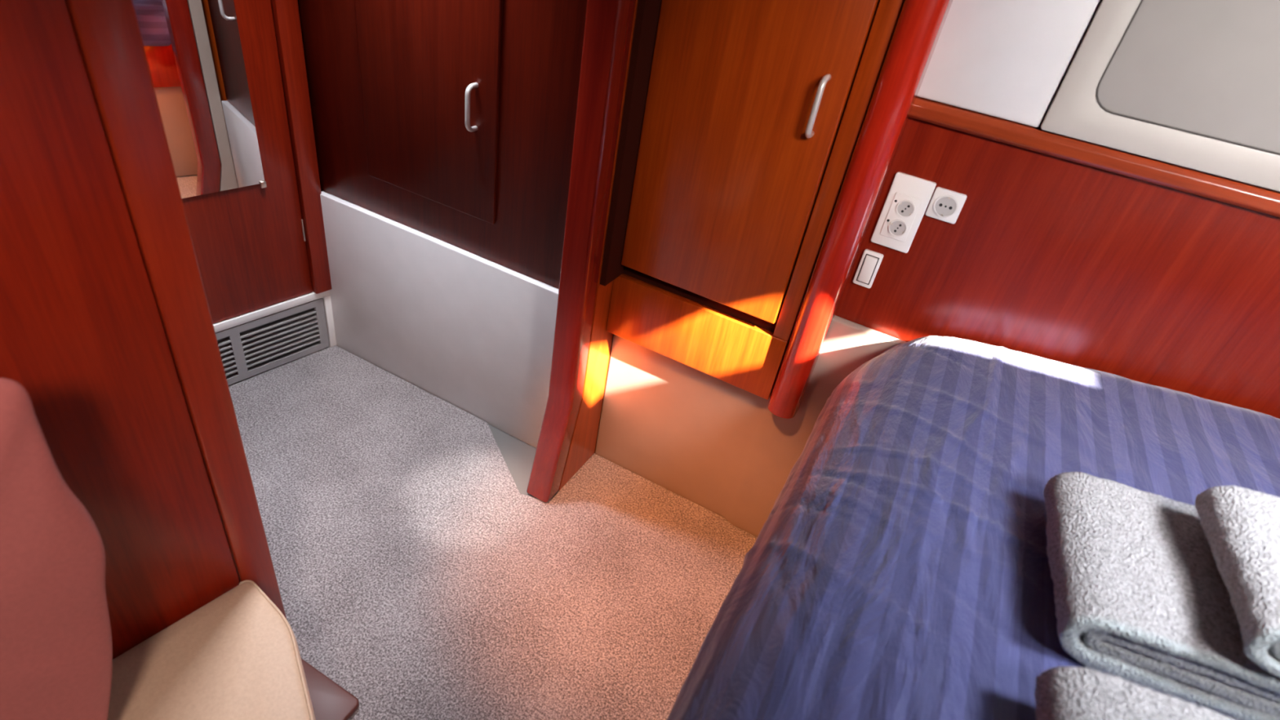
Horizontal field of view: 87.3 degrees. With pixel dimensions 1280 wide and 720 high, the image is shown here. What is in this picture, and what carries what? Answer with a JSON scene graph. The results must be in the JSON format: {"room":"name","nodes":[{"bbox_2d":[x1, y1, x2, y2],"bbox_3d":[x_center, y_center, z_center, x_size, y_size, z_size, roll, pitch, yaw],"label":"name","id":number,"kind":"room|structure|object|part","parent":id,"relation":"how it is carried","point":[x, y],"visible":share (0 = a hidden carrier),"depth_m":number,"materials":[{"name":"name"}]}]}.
{"room":"boat cabin bedroom","nodes":[
{"label":"boat cabin bedroom","id":0,"kind":"room"},
{"bbox_2d":[0,0,286,659],"bbox_3d":[-1.183,0.165,0.308,0.044,2.019,1.800,30,39,26],"label":"wall","id":1,"kind":"structure","parent":0,"point":[107,329],"depth_m":0.89,"materials":[{"name":"brown wood"}]},
{"bbox_2d":[228,363,595,500],"bbox_3d":[-0.014,1.302,0.844,4.800,0.051,2.955,24,37,18],"label":"floor","id":2,"kind":"structure","parent":0,"point":[518,455],"depth_m":2.12,"materials":[{"name":"grey"}]},
{"bbox_2d":[228,345,757,719],"bbox_3d":[-1.131,0.790,1.219,2.080,0.009,2.803,24,37,18],"label":"carpet","id":3,"kind":"object","parent":2,"relation":"on","point":[414,572],"visible":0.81,"depth_m":1.78,"materials":[{"name":"grey carpet"}]},
{"bbox_2d":[301,658,359,719],"bbox_3d":[-0.706,0.718,1.410,0.205,0.016,0.122,24,37,18],"label":"plinth","id":4,"kind":"object","parent":3,"relation":"on","point":[330,700],"visible":0.51,"depth_m":1.42,"materials":[{"name":"red wood"}]},
{"bbox_2d":[526,0,638,502],"bbox_3d":[-0.089,-0.470,1.503,0.076,2.021,0.273,24,37,18],"label":"wooden post","id":5,"kind":"object","parent":3,"relation":"on","point":[581,349],"visible":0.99,"depth_m":1.61,"materials":[{"name":"red wood"}]},
{"bbox_3d":[-0.044,-0.473,1.518,0.009,2.021,0.206,24,37,18],"label":"panel","id":6,"kind":"part","parent":5,"relation":"part of","materials":[{"name":"brown wood"}]},
{"bbox_3d":[-0.922,0.813,1.012,0.470,0.250,0.859,24,37,18],"label":"bench","id":7,"kind":"object","parent":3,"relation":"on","visible":0},
{"bbox_2d":[107,579,315,719],"bbox_3d":[-0.858,0.685,0.922,0.549,0.075,0.898,24,37,18],"label":"seat cushion","id":8,"kind":"object","parent":7,"relation":"on","point":[237,656],"visible":1,"depth_m":1.13,"materials":[{"name":"beige leather"}]},
{"bbox_2d":[0,377,112,719],"bbox_3d":[-0.850,0.357,0.734,0.468,0.714,0.074,-20,45,-37],"label":"pillow","id":9,"kind":"object","parent":8,"relation":"on","point":[56,654],"visible":1,"depth_m":0.79,"materials":[{"name":"pink fabric"}]},
{"bbox_3d":[0.454,1.127,0.546,1.385,0.692,2.641,24,37,18],"label":"bed","id":10,"kind":"object","parent":2,"relation":"on","visible":0},
{"bbox_2d":[666,335,1279,719],"bbox_3d":[0.502,0.856,0.351,1.436,0.465,2.691,24,37,18],"label":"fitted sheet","id":11,"kind":"object","parent":10,"relation":"on","point":[899,569],"visible":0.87,"depth_m":0.96,"materials":[{"name":"blue fabric"}]},
{"bbox_2d":[1034,666,1236,719],"bbox_3d":[0.564,0.458,0.508,0.462,0.125,0.304,20,36,14],"label":"towel","id":12,"kind":"object","parent":11,"relation":"on","point":[1061,692],"visible":1,"depth_m":0.64,"materials":[{"name":"white fabric"}]},
{"bbox_2d":[1043,471,1279,719],"bbox_3d":[0.771,0.311,0.762,0.552,0.134,0.267,21,36,15],"label":"towel","id":13,"kind":"object","parent":11,"relation":"on","point":[1142,597],"visible":0.81,"depth_m":0.75,"materials":[{"name":"white fabric"}]},
{"bbox_2d":[1195,485,1279,677],"bbox_3d":[0.824,0.275,0.679,0.399,0.098,0.232,22,36,16],"label":"towel","id":14,"kind":"object","parent":13,"relation":"on","point":[1241,526],"visible":1,"depth_m":0.72,"materials":[{"name":"white fabric"}]},
{"bbox_2d":[320,191,559,448],"bbox_3d":[-0.608,-0.125,2.151,0.965,0.587,0.104,24,37,18],"label":"wall","id":15,"kind":"structure","parent":0,"point":[475,333],"depth_m":2.09,"materials":[{"name":"white paint"}]},
{"bbox_2d":[182,0,312,324],"bbox_3d":[-1.241,-0.794,1.449,0.051,1.784,0.867,30,39,26],"label":"door","id":16,"kind":"structure","parent":15,"relation":"in","point":[249,242],"depth_m":1.96,"materials":[{"name":"brown wood"}]},
{"bbox_2d":[132,0,266,198],"bbox_3d":[-1.228,-0.882,1.321,0.011,1.292,0.772,30,39,26],"label":"mirror","id":17,"kind":"object","parent":16,"relation":"attached to","point":[193,48],"visible":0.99,"depth_m":1.72,"materials":[{"name":"clear glass"}]},
{"bbox_2d":[213,289,336,346],"bbox_3d":[-1.362,0.022,2.041,0.014,0.242,0.932,30,39,26],"label":"trim","id":18,"kind":"structure","parent":15,"relation":"attached to","point":[253,315],"depth_m":2.19,"materials":[{"name":"white plastic"}]},
{"bbox_2d":[228,346,328,386],"bbox_3d":[-1.383,0.011,2.052,0.036,0.244,0.931,30,39,26],"label":"sill","id":19,"kind":"structure","parent":15,"relation":"attached to","point":[327,347],"depth_m":2.28,"materials":[{"name":"white plastic"}]},
{"bbox_2d":[215,297,328,385],"bbox_3d":[-1.265,-0.032,2.159,0.013,0.200,0.536,30,39,26],"label":"ventilation grille","id":20,"kind":"object","parent":19,"relation":"attached to","point":[248,349],"visible":0.67,"depth_m":2.21,"materials":[{"name":"grey metal"}]},
{"bbox_2d":[270,0,332,293],"bbox_3d":[-0.952,-0.966,1.772,0.063,1.785,0.062,30,39,26],"label":"trim","id":21,"kind":"structure","parent":15,"relation":"attached to","point":[286,15],"depth_m":1.96,"materials":[{"name":"brown wood"}]},
{"bbox_2d":[297,0,1279,537],"bbox_3d":[0.807,-0.171,1.356,4.800,2.070,0.087,24,37,18],"label":"wall","id":22,"kind":"structure","parent":0,"point":[1044,255],"depth_m":1.34,"materials":[{"name":"wood"}]},
{"bbox_2d":[298,0,586,288],"bbox_3d":[-0.461,-0.938,1.562,0.965,1.442,0.136,24,37,18],"label":"upper cabinet","id":23,"kind":"object","parent":22,"relation":"attached to","point":[451,122],"visible":0.95,"depth_m":1.75,"materials":[{"name":"brown wood"}]},
{"bbox_3d":[-0.508,-0.913,1.576,0.454,1.131,0.012,24,37,18],"label":"door","id":24,"kind":"part","parent":23,"relation":"part of","materials":[{"name":"brown wood"}]},
{"bbox_3d":[-0.418,-0.623,1.659,0.013,0.117,0.039,24,37,18],"label":"handle","id":25,"kind":"part","parent":23,"relation":"part of","materials":[{"name":"silver metal"}]},
{"bbox_2d":[600,0,952,418],"bbox_3d":[0.261,-0.581,1.332,0.559,1.538,0.127,22,36,16],"label":"upper cabinet","id":26,"kind":"object","parent":22,"relation":"attached to","point":[759,141],"visible":0.99,"depth_m":1.44,"materials":[{"name":"brown wood"}]},
{"bbox_3d":[0.223,-0.609,1.352,0.419,1.086,0.029,24,37,18],"label":"door","id":27,"kind":"part","parent":26,"relation":"part of","materials":[{"name":"brown wood"}]},
{"bbox_3d":[0.344,-0.490,1.304,0.013,0.120,0.039,24,37,18],"label":"handle","id":28,"kind":"part","parent":26,"relation":"part of","materials":[{"name":"silver metal"}]},
{"bbox_3d":[0.443,-0.597,1.232,0.039,1.342,0.019,24,37,18],"label":"frame","id":29,"kind":"part","parent":26,"relation":"part of","materials":[{"name":"brown wood"}]},
{"bbox_3d":[0.483,-0.500,1.276,0.074,1.538,0.092,24,37,18],"label":"corner post","id":30,"kind":"part","parent":26,"relation":"part of","materials":[{"name":"red wood"}]},
{"bbox_2d":[853,248,883,288],"bbox_3d":[0.505,-0.201,1.489,0.042,0.083,0.017,24,37,18],"label":"light switch","id":31,"kind":"object","parent":22,"relation":"attached to","point":[870,261],"visible":1,"depth_m":1.48,"materials":[{"name":"white plastic"}]},
{"bbox_3d":[0.505,-0.201,1.488,0.030,0.068,0.001,24,37,18],"label":"gap frame","id":32,"kind":"part","parent":31,"relation":"part of","materials":[{"name":"grey plastic"}]},
{"bbox_2d":[871,171,936,253],"bbox_3d":[0.548,-0.306,1.402,0.081,0.156,0.015,24,37,18],"label":"double socket","id":33,"kind":"object","parent":22,"relation":"attached to","point":[908,197],"visible":1,"depth_m":1.40,"materials":[{"name":"white plastic"}]},
{"bbox_2d":[889,221,905,235],"bbox_3d":[0.544,-0.278,1.415,0.032,0.032,0.001,24,37,18],"label":"socket","id":34,"kind":"object","parent":33,"relation":"attached to","point":[896,228],"depth_m":1.41,"materials":[{"name":"white plastic"}]},
{"bbox_2d":[897,201,913,216],"bbox_3d":[0.550,-0.314,1.390,0.032,0.032,0.001,24,37,18],"label":"socket","id":35,"kind":"object","parent":33,"relation":"attached to","point":[904,208],"depth_m":1.39,"materials":[{"name":"white plastic"}]},
{"bbox_2d":[925,186,967,223],"bbox_3d":[0.619,-0.312,1.357,0.061,0.061,0.012,24,37,18],"label":"socket","id":36,"kind":"object","parent":22,"relation":"attached to","point":[945,205],"visible":1,"depth_m":1.35,"materials":[{"name":"white plastic"}]},
{"bbox_2d":[916,0,1100,127],"bbox_3d":[0.661,-0.641,1.144,0.231,0.423,0.020,24,37,18],"label":"wall panel","id":37,"kind":"object","parent":22,"relation":"attached to","point":[1007,60],"visible":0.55,"depth_m":1.20,"materials":[{"name":"white paint"}]},
{"bbox_2d":[909,96,1279,217],"bbox_3d":[1.725,0.028,0.886,2.760,0.039,0.028,24,37,18],"label":"trim","id":38,"kind":"structure","parent":22,"relation":"attached to","point":[1236,193],"depth_m":1.19,"materials":[{"name":"brown wood"}]},
{"bbox_2d":[1040,0,1279,191],"bbox_3d":[1.190,-0.492,0.903,0.949,0.617,0.027,24,37,18],"label":"window","id":39,"kind":"structure","parent":22,"relation":"in","point":[1193,84],"depth_m":1.10,"materials":[{"name":"grey"}]},
{"bbox_2d":[1097,0,1279,153],"bbox_3d":[1.190,-0.483,0.910,0.844,0.486,0.025,24,37,18],"label":"blind","id":40,"kind":"object","parent":39,"relation":"attached to","point":[1203,72],"depth_m":1.08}
]}

